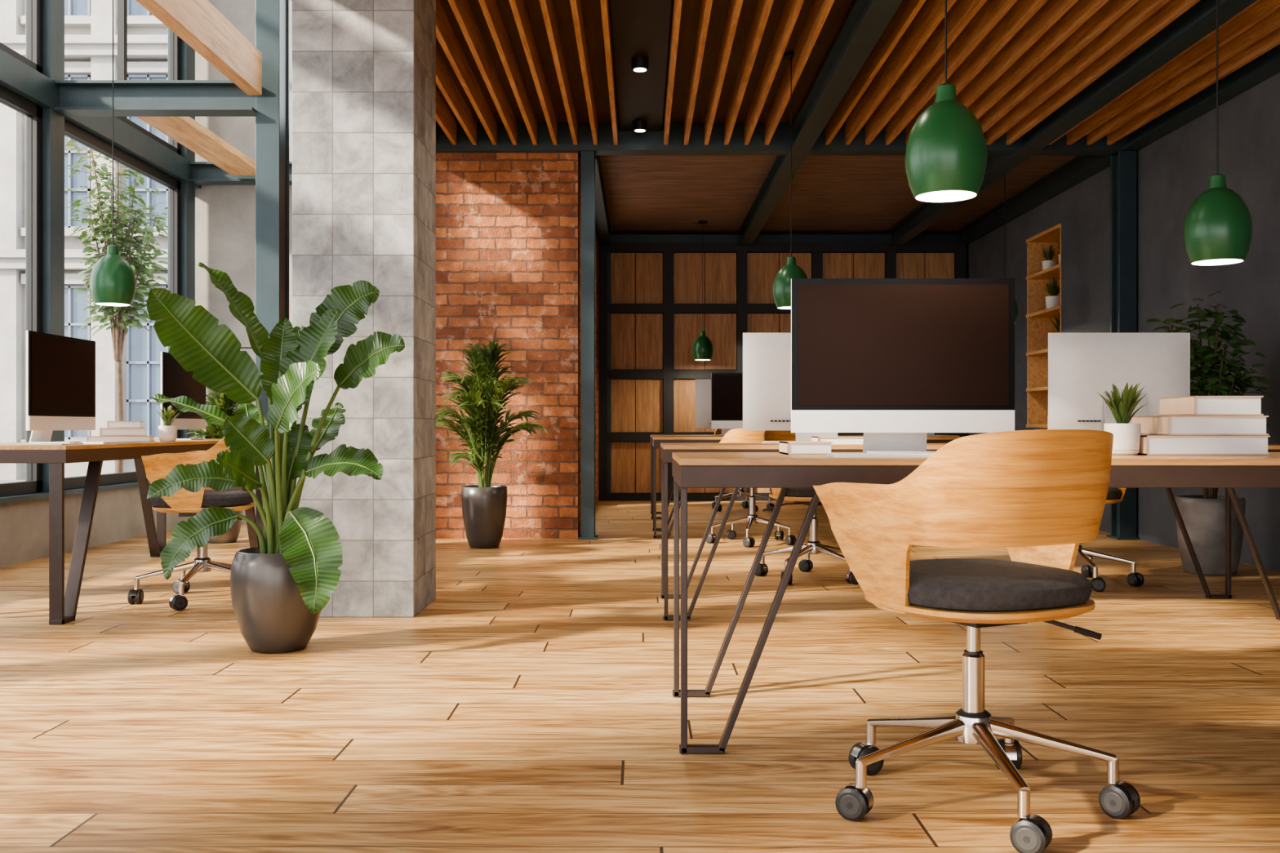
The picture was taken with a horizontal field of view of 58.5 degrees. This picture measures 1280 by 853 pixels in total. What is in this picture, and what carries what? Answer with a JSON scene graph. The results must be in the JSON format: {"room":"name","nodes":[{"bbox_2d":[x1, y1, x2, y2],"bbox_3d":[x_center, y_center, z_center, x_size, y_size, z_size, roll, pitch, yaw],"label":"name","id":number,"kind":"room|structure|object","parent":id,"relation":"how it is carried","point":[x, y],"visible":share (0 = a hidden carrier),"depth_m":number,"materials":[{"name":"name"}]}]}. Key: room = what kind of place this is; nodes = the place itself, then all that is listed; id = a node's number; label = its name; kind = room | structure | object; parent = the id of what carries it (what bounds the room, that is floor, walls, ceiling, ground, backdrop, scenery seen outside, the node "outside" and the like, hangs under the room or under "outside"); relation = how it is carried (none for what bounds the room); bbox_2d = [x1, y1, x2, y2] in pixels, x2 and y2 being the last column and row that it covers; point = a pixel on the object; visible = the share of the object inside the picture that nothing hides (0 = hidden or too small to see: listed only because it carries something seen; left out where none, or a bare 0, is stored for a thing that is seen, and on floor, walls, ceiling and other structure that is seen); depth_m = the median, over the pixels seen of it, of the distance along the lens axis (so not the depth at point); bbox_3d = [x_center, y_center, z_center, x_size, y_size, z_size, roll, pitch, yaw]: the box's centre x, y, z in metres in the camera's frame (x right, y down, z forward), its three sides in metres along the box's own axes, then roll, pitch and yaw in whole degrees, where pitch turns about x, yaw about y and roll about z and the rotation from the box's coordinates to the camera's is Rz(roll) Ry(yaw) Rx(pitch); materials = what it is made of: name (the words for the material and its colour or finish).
{"room":"open-plan office","nodes":[
{"label":"open-plan office","id":0,"kind":"room"},
{"bbox_2d":[0,485,191,567],"bbox_3d":[-3.870,0.640,2.900,0.200,0.380,13.800,0,0,0],"label":"wall","id":1,"kind":"structure","parent":0,"point":[118,516],"depth_m":7.57,"materials":[{"name":"concrete"}]},
{"bbox_2d":[0,85,42,496],"bbox_3d":[-3.850,-0.810,6.300,0.060,2.450,2.016,0,0,0],"label":"window","id":2,"kind":"structure","parent":1,"relation":"in","point":[33,113],"depth_m":7.24,"materials":[{"name":"black paint"}]},
{"bbox_2d":[0,0,42,73],"bbox_3d":[-3.850,-3.570,6.300,0.060,2.690,2.016,0,0,0],"label":"window","id":3,"kind":"structure","parent":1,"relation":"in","point":[33,60],"depth_m":7.24,"materials":[{"name":"black paint"}]},
{"bbox_2d":[0,480,151,503],"bbox_3d":[-3.860,0.435,2.900,0.260,0.030,13.800,0,0,0],"label":"trim","id":4,"kind":"structure","parent":1,"relation":"on","point":[33,495],"depth_m":7.46,"materials":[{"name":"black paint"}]},
{"bbox_2d":[25,0,195,492],"bbox_3d":[-3.850,-2.375,3.000,0.160,5.590,13.380,0,0,0],"label":"window frame","id":5,"kind":"structure","parent":1,"relation":"attached to","point":[53,11],"depth_m":7.39,"materials":[{"name":"blue paint"}]},
{"bbox_2d":[64,120,180,488],"bbox_3d":[-3.850,-0.810,8.500,0.060,2.450,2.016,0,0,0],"label":"window","id":6,"kind":"structure","parent":1,"relation":"in","point":[71,131],"depth_m":8.65,"materials":[{"name":"black paint"}]},
{"bbox_2d":[115,0,180,155],"bbox_3d":[-3.850,-3.570,8.500,0.060,2.690,2.016,0,0,0],"label":"window","id":7,"kind":"structure","parent":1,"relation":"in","point":[175,40],"depth_m":8.53,"materials":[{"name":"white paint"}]},
{"bbox_2d":[53,80,255,116],"bbox_3d":[-3.145,-2.130,7.420,1.310,0.190,0.160,0,0,0],"label":"cross beam","id":8,"kind":"structure","parent":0,"point":[77,98],"depth_m":7.41,"materials":[{"name":"grey metal"}]},
{"bbox_2d":[195,0,292,523],"bbox_3d":[-3.175,-2.170,9.900,1.550,6.000,0.200,0,0,0],"label":"wall","id":9,"kind":"structure","parent":0,"point":[225,215],"depth_m":9.80,"materials":[{"name":"paint"}]},
{"bbox_2d":[0,48,201,188],"bbox_3d":[-3.850,-3.605,2.900,0.180,3.130,13.800,0,0,0],"label":"steel beam","id":10,"kind":"structure","parent":9,"relation":"attached to","point":[17,77],"depth_m":7.98,"materials":[{"name":"grey metal"}]},
{"bbox_2d":[435,152,579,538],"bbox_3d":[-1.430,-0.620,8.600,1.940,2.900,0.240,0,0,0],"label":"brick wall","id":11,"kind":"structure","parent":0,"point":[508,224],"depth_m":8.48,"materials":[{"name":"brick"}]},
{"bbox_2d":[579,155,598,534],"bbox_3d":[-0.560,-0.700,10.860,0.200,3.060,4.280,0,0,0],"label":"wall","id":12,"kind":"structure","parent":0,"point":[596,237],"depth_m":12.00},
{"bbox_2d":[0,501,1279,852],"bbox_3d":[-0.040,0.880,4.550,7.820,0.100,17.300,0,0,0],"label":"floor","id":13,"kind":"structure","parent":0,"point":[531,706],"depth_m":3.38,"materials":[{"name":"brown wood"}]},
{"bbox_2d":[0,439,263,625],"bbox_3d":[-2.765,0.455,6.080,0.730,0.750,2.600,0,0,0],"label":"office desk","id":14,"kind":"object","parent":13,"relation":"on","point":[63,607],"visible":0.62,"depth_m":4.97,"materials":[{"name":"brown wood"}]},
{"bbox_2d":[10,443,83,444],"bbox_3d":[-2.600,0.077,5.020,0.210,0.006,0.240,0,0,-6],"label":"keyboard","id":15,"kind":"object","parent":14,"relation":"on","point":[15,443],"visible":0.93,"depth_m":4.93,"materials":[{"name":"white plastic"}]},
{"bbox_2d":[26,330,95,443],"bbox_3d":[-2.780,-0.176,5.470,0.190,0.512,0.651,0,0,-1],"label":"desktop computer","id":16,"kind":"object","parent":14,"relation":"on","point":[60,371],"visible":1,"depth_m":5.42,"materials":[{"name":"silver metal"}]},
{"bbox_2d":[79,440,143,444],"bbox_3d":[-2.500,0.074,5.420,0.110,0.010,0.420,0,0,0],"label":"keyboard","id":17,"kind":"object","parent":14,"relation":"on","point":[102,442],"visible":1,"depth_m":5.31,"materials":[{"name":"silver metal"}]},
{"bbox_2d":[86,421,155,441],"bbox_3d":[-2.720,0.025,6.000,0.300,0.107,0.221,0,0,-17],"label":"book stack","id":18,"kind":"object","parent":14,"relation":"on","point":[115,430],"visible":0.94,"depth_m":5.92,"materials":[{"name":"white paper"}]},
{"bbox_2d":[154,405,178,441],"bbox_3d":[-2.518,-0.018,6.094,0.116,0.195,0.122,0,0,10],"label":"potted succulent","id":19,"kind":"object","parent":14,"relation":"on","point":[167,433],"visible":1,"depth_m":6.07,"materials":[{"name":"white ceramic"}]},
{"bbox_2d":[160,351,205,439],"bbox_3d":[-2.780,-0.176,6.930,0.190,0.512,0.651,0,0,0],"label":"desktop computer","id":20,"kind":"object","parent":14,"relation":"on","point":[175,382],"visible":0.62,"depth_m":6.84,"materials":[{"name":"silver metal"}]},
{"bbox_2d":[127,437,254,610],"bbox_3d":[-2.085,0.417,5.443,0.624,0.823,0.630,0,0,-7],"label":"office chair","id":21,"kind":"object","parent":13,"relation":"on","point":[186,503],"visible":0.47,"depth_m":5.25,"materials":[{"name":"brown wood"}]},
{"bbox_2d":[186,386,243,543],"bbox_3d":[-2.997,0.217,8.208,0.476,1.226,0.559,0,0,-3],"label":"potted palm","id":22,"kind":"object","parent":13,"relation":"on","point":[220,400],"visible":0.25,"depth_m":8.13,"materials":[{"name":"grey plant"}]},
{"bbox_2d":[255,0,288,519],"bbox_3d":[-2.413,-2.170,7.510,0.195,6.000,0.250,0,0,0],"label":"steel column","id":23,"kind":"object","parent":13,"relation":"on","point":[272,16],"visible":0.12,"depth_m":7.41,"materials":[{"name":"grey metal"}]},
{"bbox_2d":[137,116,255,175],"bbox_3d":[-3.260,-2.120,8.520,0.280,0.060,2.000,0,0,0],"label":"joist","id":24,"kind":"object","parent":23,"relation":"attached to","point":[187,131],"visible":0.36,"depth_m":8.44,"materials":[{"name":"brown wood"}]},
{"bbox_2d":[136,0,262,95],"bbox_3d":[-2.465,-2.255,2.660,0.090,0.270,9.320,0,0,0],"label":"joist","id":25,"kind":"object","parent":23,"relation":"attached to","point":[199,24],"visible":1,"depth_m":6.51,"materials":[{"name":"brown wood"}]},
{"bbox_2d":[146,262,404,653],"bbox_3d":[-1.373,0.106,4.241,0.995,1.447,0.558,0,0,0],"label":"banana plant","id":26,"kind":"object","parent":13,"relation":"on","point":[280,588],"visible":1,"depth_m":4.18,"materials":[{"name":"green plant"}]},
{"bbox_2d":[292,0,435,617],"bbox_3d":[-1.248,-2.170,5.235,0.532,6.000,0.530,0,0,0],"label":"concrete column","id":27,"kind":"structure","parent":13,"relation":"on","point":[364,71],"depth_m":4.97,"materials":[{"name":"tile"}]},
{"bbox_2d":[435,335,547,548],"bbox_3d":[-1.091,0.103,7.887,0.800,1.453,0.802,0,0,32],"label":"potted palm","id":28,"kind":"object","parent":13,"relation":"on","point":[484,504],"visible":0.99,"depth_m":7.78,"materials":[{"name":"plant"}]},
{"bbox_2d":[577,151,598,539],"bbox_3d":[-0.385,-0.600,8.490,0.140,2.860,0.200,0,0,0],"label":"steel column","id":29,"kind":"structure","parent":13,"relation":"on","point":[588,157],"depth_m":8.41,"materials":[{"name":"grey metal"}]},
{"bbox_2d":[607,252,611,493],"bbox_3d":[-0.380,-0.590,12.860,0.150,2.840,0.180,0,0,0],"label":"steel column","id":30,"kind":"structure","parent":13,"relation":"on","point":[608,253],"depth_m":12.79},
{"bbox_2d":[711,428,774,511],"bbox_3d":[1.017,0.417,11.355,0.630,0.823,0.624,0,0,-5],"label":"office chair","id":31,"kind":"object","parent":13,"relation":"on","point":[741,492],"visible":0.21,"depth_m":11.34,"materials":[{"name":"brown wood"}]},
{"bbox_2d":[706,427,795,547],"bbox_3d":[0.783,0.417,8.144,0.630,0.823,0.624,0,0,-10],"label":"office chair","id":32,"kind":"object","parent":13,"relation":"on","point":[735,435],"visible":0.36,"depth_m":8.00,"materials":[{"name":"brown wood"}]},
{"bbox_2d":[598,242,966,501],"bbox_3d":[1.580,-0.600,12.865,4.110,2.900,0.250,0,0,0],"label":"wall","id":33,"kind":"structure","parent":13,"relation":"on","point":[664,295],"depth_m":12.80,"materials":[{"name":"brown wood"}]},
{"bbox_2d":[650,435,959,519],"bbox_3d":[1.475,0.455,10.550,2.750,0.750,0.700,0,0,0],"label":"office desk","id":34,"kind":"object","parent":13,"relation":"on","point":[651,436],"visible":0.24,"depth_m":10.23,"materials":[{"name":"brown wood"}]},
{"bbox_2d":[695,378,733,435],"bbox_3d":[0.830,-0.176,10.400,0.651,0.512,0.190,0,0,0],"label":"desktop computer","id":35,"kind":"object","parent":34,"relation":"on","point":[703,386],"visible":0.28,"depth_m":10.39,"materials":[{"name":"silver metal"}]},
{"bbox_2d":[755,430,858,584],"bbox_3d":[0.966,0.417,6.259,0.630,0.823,0.624,0,0,-20],"label":"office chair","id":36,"kind":"object","parent":13,"relation":"on","point":[799,495],"visible":0.31,"depth_m":6.23,"materials":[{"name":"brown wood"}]},
{"bbox_2d":[652,436,961,538],"bbox_3d":[1.475,0.455,8.800,2.750,0.750,0.700,0,0,0],"label":"office desk","id":37,"kind":"object","parent":13,"relation":"on","point":[656,441],"visible":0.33,"depth_m":8.45,"materials":[{"name":"brown wood"}]},
{"bbox_2d":[711,373,742,428],"bbox_3d":[0.900,-0.176,9.220,0.651,0.512,0.190,0,0,0],"label":"desktop computer","id":38,"kind":"object","parent":37,"relation":"on","point":[726,388],"visible":0.3,"depth_m":9.19,"materials":[{"name":"silver metal"}]},
{"bbox_2d":[927,432,940,436],"bbox_3d":[2.300,-0.176,9.220,0.651,0.512,0.190,0,0,0],"label":"desktop computer","id":39,"kind":"object","parent":37,"relation":"on","point":[929,434],"visible":0.02,"depth_m":9.30,"materials":[{"name":"silver metal"}]},
{"bbox_2d":[660,443,1279,620],"bbox_3d":[1.475,0.455,5.210,2.750,0.750,0.700,0,0,0],"label":"office desk","id":40,"kind":"object","parent":13,"relation":"on","point":[666,449],"visible":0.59,"depth_m":4.89,"materials":[{"name":"brown wood"}]},
{"bbox_2d":[762,440,795,443],"bbox_3d":[0.800,0.074,5.460,0.420,0.010,0.110,0,0,0],"label":"keyboard","id":41,"kind":"object","parent":40,"relation":"on","point":[765,442],"visible":0.25,"depth_m":5.41,"materials":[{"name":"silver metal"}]},
{"bbox_2d":[742,333,837,441],"bbox_3d":[0.800,-0.176,5.260,0.651,0.512,0.190,0,0,0],"label":"desktop computer","id":42,"kind":"object","parent":40,"relation":"on","point":[766,357],"visible":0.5,"depth_m":5.25,"materials":[{"name":"silver metal"}]},
{"bbox_2d":[811,436,863,444],"bbox_3d":[0.880,0.061,4.980,0.240,0.035,0.180,0,0,0],"label":"book stack","id":43,"kind":"object","parent":40,"relation":"on","point":[835,440],"visible":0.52,"depth_m":4.89,"materials":[{"name":"white paper"}]},
{"bbox_2d":[1047,333,1190,430],"bbox_3d":[2.210,-0.176,5.260,0.651,0.512,0.190,0,0,0],"label":"desktop computer","id":44,"kind":"object","parent":40,"relation":"on","point":[1080,366],"visible":0.73,"depth_m":5.24,"materials":[{"name":"silver metal"}]},
{"bbox_2d":[671,452,1279,754],"bbox_3d":[1.475,0.455,3.210,2.750,0.750,0.700,0,0,0],"label":"office desk","id":45,"kind":"object","parent":13,"relation":"on","point":[689,469],"visible":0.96,"depth_m":2.86,"materials":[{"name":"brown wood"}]},
{"bbox_2d":[778,441,832,454],"bbox_3d":[0.480,0.061,3.320,0.130,0.035,0.180,0,0,0],"label":"book stack","id":46,"kind":"object","parent":45,"relation":"on","point":[784,447],"visible":0.96,"depth_m":3.23,"materials":[{"name":"white paper"}]},
{"bbox_2d":[826,453,933,457],"bbox_3d":[0.700,0.074,2.950,0.420,0.010,0.110,0,0,0],"label":"keyboard","id":47,"kind":"object","parent":45,"relation":"on","point":[833,455],"visible":0.62,"depth_m":2.90,"materials":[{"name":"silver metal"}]},
{"bbox_2d":[791,278,1014,453],"bbox_3d":[0.768,-0.176,3.360,0.651,0.512,0.190,0,0,0],"label":"desktop computer","id":48,"kind":"object","parent":45,"relation":"on","point":[893,362],"visible":0.98,"depth_m":3.33,"materials":[{"name":"silver metal"}]},
{"bbox_2d":[1096,382,1147,455],"bbox_3d":[1.359,-0.022,3.195,0.118,0.204,0.137,0,0,44],"label":"potted succulent","id":49,"kind":"object","parent":45,"relation":"on","point":[1126,437],"visible":0.96,"depth_m":3.17,"materials":[{"name":"white ceramic"}]},
{"bbox_2d":[1131,395,1270,455],"bbox_3d":[1.570,-0.003,3.280,0.345,0.164,0.240,0,0,0],"label":"book stack","id":50,"kind":"object","parent":45,"relation":"on","point":[1188,425],"visible":0.87,"depth_m":3.17,"materials":[{"name":"paper"},{"name":"cardboard"}]},
{"bbox_2d":[813,429,1140,852],"bbox_3d":[0.720,0.417,2.510,0.630,0.823,0.624,0,0,-25],"label":"office chair","id":51,"kind":"object","parent":13,"relation":"on","point":[1037,495],"visible":1,"depth_m":2.34,"materials":[{"name":"brown wood"}]},
{"bbox_2d":[1033,427,1143,591],"bbox_3d":[2.318,0.417,6.049,0.630,0.823,0.624,0,0,15],"label":"office chair","id":52,"kind":"object","parent":13,"relation":"on","point":[1114,495],"visible":0.22,"depth_m":5.92,"materials":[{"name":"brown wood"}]},
{"bbox_2d":[1106,151,1140,539],"bbox_3d":[3.590,-0.600,8.490,0.170,2.860,0.200,0,0,0],"label":"steel column","id":53,"kind":"structure","parent":13,"relation":"on","point":[1122,165],"depth_m":8.41,"materials":[{"name":"grey metal"}]},
{"bbox_2d":[1146,291,1272,575],"bbox_3d":[3.225,0.037,6.496,0.660,1.586,0.623,0,0,-12],"label":"potted plant","id":54,"kind":"object","parent":13,"relation":"on","point":[1203,517],"visible":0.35,"depth_m":6.38,"materials":[{"name":"green plant"}]},
{"bbox_2d":[435,0,928,131],"bbox_3d":[1.135,-2.370,2.250,5.470,0.400,12.500,0,0,0],"label":"ceiling","id":55,"kind":"structure","parent":0,"point":[638,28],"depth_m":6.88,"materials":[{"name":"black paint"}]},
{"bbox_2d":[579,155,611,246],"bbox_3d":[-0.390,-2.095,10.800,0.130,0.170,4.400,0,0,0],"label":"ceiling beam","id":56,"kind":"structure","parent":55,"relation":"attached to","point":[602,228],"depth_m":10.79,"materials":[{"name":"black metal"}]},
{"bbox_2d":[631,57,648,72],"bbox_3d":[0.000,-2.139,6.760,0.104,0.063,0.104,0,0,0],"label":"recessed light","id":57,"kind":"object","parent":55,"relation":"in","point":[639,64],"visible":1,"depth_m":6.72,"materials":[{"name":"black paint"}]},
{"bbox_2d":[632,120,647,132],"bbox_3d":[0.000,-2.139,8.150,0.104,0.063,0.104,0,0,0],"label":"recessed light","id":58,"kind":"object","parent":55,"relation":"in","point":[638,126],"visible":1,"depth_m":8.11,"materials":[{"name":"black paint"}]},
{"bbox_2d":[692,220,712,360],"bbox_3d":[0.670,-1.450,12.200,0.220,1.480,0.220,0,0,0],"label":"pendant lamp","id":59,"kind":"object","parent":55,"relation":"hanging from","point":[702,349],"visible":1,"depth_m":12.12,"materials":[{"name":"green metal"}]},
{"bbox_2d":[435,123,1138,155],"bbox_3d":[0.635,-2.130,8.480,6.070,0.200,0.160,0,0,0],"label":"cross beam","id":60,"kind":"structure","parent":55,"relation":"attached to","point":[629,143],"depth_m":8.40,"materials":[{"name":"black metal"}]},
{"bbox_2d":[773,51,807,309],"bbox_3d":[0.905,-1.470,6.840,0.220,1.520,0.220,0,0,0],"label":"pendant lamp","id":61,"kind":"object","parent":55,"relation":"hanging from","point":[782,282],"visible":0.77,"depth_m":6.78,"materials":[{"name":"green metal"}]},
{"bbox_2d":[737,0,902,246],"bbox_3d":[1.170,-2.095,4.500,0.140,0.170,17.000,0,0,0],"label":"ceiling beam","id":62,"kind":"structure","parent":55,"relation":"attached to","point":[866,20],"depth_m":7.07,"materials":[{"name":"black metal"}]},
{"bbox_2d":[435,0,1279,144],"bbox_3d":[0.968,-2.150,2.200,4.986,0.160,12.400,0,0,0],"label":"ceiling wood slats","id":63,"kind":"object","parent":55,"relation":"attached to","point":[1012,64],"depth_m":6.67,"materials":[{"name":"brown wood"}]},
{"bbox_2d":[904,0,987,202],"bbox_3d":[0.840,-1.431,3.140,0.220,1.598,0.220,0,0,0],"label":"pendant lamp","id":64,"kind":"object","parent":55,"relation":"hanging from","point":[946,154],"visible":1,"depth_m":3.06,"materials":[{"name":"green metal"}]},
{"bbox_2d":[1004,174,1018,323],"bbox_3d":[3.080,-1.530,9.650,0.220,1.320,0.220,0,0,0],"label":"pendant lamp","id":65,"kind":"object","parent":55,"relation":"hanging from","point":[1016,309],"visible":0.15,"depth_m":9.65,"materials":[{"name":"metal"}]},
{"bbox_2d":[884,0,1257,246],"bbox_3d":[2.840,-2.095,4.500,0.140,0.170,17.000,0,0,0],"label":"ceiling beam","id":66,"kind":"structure","parent":55,"relation":"attached to","point":[1199,20],"depth_m":6.98,"materials":[{"name":"black metal"}]},
{"bbox_2d":[951,44,1279,245],"bbox_3d":[3.600,-2.110,4.500,0.130,0.160,17.000,0,0,0],"label":"ceiling beam","id":67,"kind":"structure","parent":55,"relation":"attached to","point":[1079,168],"depth_m":8.35,"materials":[{"name":"black metal"}]},
{"bbox_2d":[1182,0,1253,265],"bbox_3d":[2.020,-1.403,4.000,0.220,1.655,0.220,0,0,0],"label":"pendant lamp","id":68,"kind":"object","parent":55,"relation":"hanging from","point":[1218,228],"visible":1,"depth_m":3.93,"materials":[{"name":"green metal"}]},
{"bbox_2d":[600,155,1077,234],"bbox_3d":[1.605,-2.330,10.850,4.530,0.280,4.700,0,0,0],"label":"ceiling","id":69,"kind":"structure","parent":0,"point":[646,194],"depth_m":10.76,"materials":[{"name":"brown wood"}]},
{"bbox_2d":[966,72,1279,571],"bbox_3d":[3.770,-0.700,4.600,0.200,3.060,17.200,0,0,0],"label":"wall","id":70,"kind":"structure","parent":0,"point":[1175,169],"depth_m":7.78,"materials":[{"name":"grey paint"}]},
{"bbox_2d":[1026,223,1061,427],"bbox_3d":[3.835,-0.880,10.400,0.350,1.780,0.880,0,0,0],"label":"wall shelf","id":71,"kind":"object","parent":70,"relation":"attached to","point":[1038,323],"visible":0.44,"depth_m":10.81,"materials":[{"name":"brown wood"}]},
{"bbox_2d":[1041,244,1057,270],"bbox_3d":[3.794,-1.554,10.632,0.152,0.267,0.152,0,0,-15],"label":"shelf plant","id":72,"kind":"object","parent":71,"relation":"on","point":[1048,263],"visible":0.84,"depth_m":10.59,"materials":[{"name":"green plant"}]},
{"bbox_2d":[1044,278,1059,308],"bbox_3d":[3.803,-1.214,10.500,0.198,0.306,0.218,0,0,0],"label":"shelf plant","id":73,"kind":"object","parent":71,"relation":"on","point":[1053,300],"visible":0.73,"depth_m":10.46,"materials":[{"name":"green plant"}]},
{"bbox_2d":[1048,313,1059,333],"bbox_3d":[3.805,-0.865,10.305,0.166,0.328,0.218,0,0,-25],"label":"shelf plant","id":74,"kind":"object","parent":71,"relation":"on","point":[1057,326],"visible":0.2,"depth_m":10.32,"materials":[{"name":"green plant"}]},
{"bbox_3d":[-2.750,-5.245,3.000,2.500,0.150,14.000,0,0,0],"label":"ceiling","id":75,"kind":"structure","parent":0,"visible":0},
{"bbox_2d":[89,0,136,306],"bbox_3d":[-2.720,-2.900,5.900,0.220,4.540,0.220,0,0,0],"label":"pendant lamp","id":76,"kind":"object","parent":75,"relation":"hanging from","point":[113,282],"visible":1,"depth_m":5.83,"materials":[{"name":"green metal"}]},
{"bbox_3d":[-2.475,-2.170,9.140,0.150,6.000,1.320,0,0,0],"label":"wall","id":77,"kind":"structure","parent":0,"visible":0},
{"bbox_2d":[189,161,292,185],"bbox_3d":[-3.175,-2.130,9.620,1.250,0.160,0.160,0,0,0],"label":"cross beam","id":78,"kind":"structure","parent":77,"relation":"attached to","point":[204,173],"depth_m":9.60,"materials":[{"name":"grey metal"}]},
{"label":"outside","id":79,"kind":"structure","parent":0,"visible":0},
{"bbox_2d":[0,479,25,483],"bbox_3d":[-21.995,0.980,10.000,36.010,0.100,60.000,0,0,0],"label":"ground","id":80,"kind":"structure","parent":79,"point":[20,480],"depth_m":19.44,"materials":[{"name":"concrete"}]},
{"bbox_2d":[0,0,168,479],"bbox_3d":[-12.345,-7.120,20.160,19.310,16.100,0.880,0,0,0],"label":"facade","id":81,"kind":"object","parent":80,"relation":"on","point":[88,24],"visible":0.09,"depth_m":19.94,"materials":[{"name":"stone"}]},
{"bbox_2d":[64,135,168,473],"bbox_3d":[-5.285,-1.082,11.582,1.080,4.026,1.310,0,0,-16],"label":"street tree","id":82,"kind":"object","parent":80,"relation":"on","point":[117,326],"visible":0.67,"depth_m":11.55,"materials":[{"name":"green plant"}]},
{"bbox_3d":[3.600,-0.590,12.860,0.150,2.840,0.180,0,0,0],"label":"steel column","id":83,"kind":"structure","parent":0,"visible":0},
{"bbox_2d":[608,234,959,242],"bbox_3d":[1.605,-2.085,12.910,4.130,0.150,0.140,0,0,0],"label":"cross beam","id":84,"kind":"structure","parent":83,"relation":"on","point":[613,237],"depth_m":12.84,"materials":[{"name":"black metal"}]}
]}

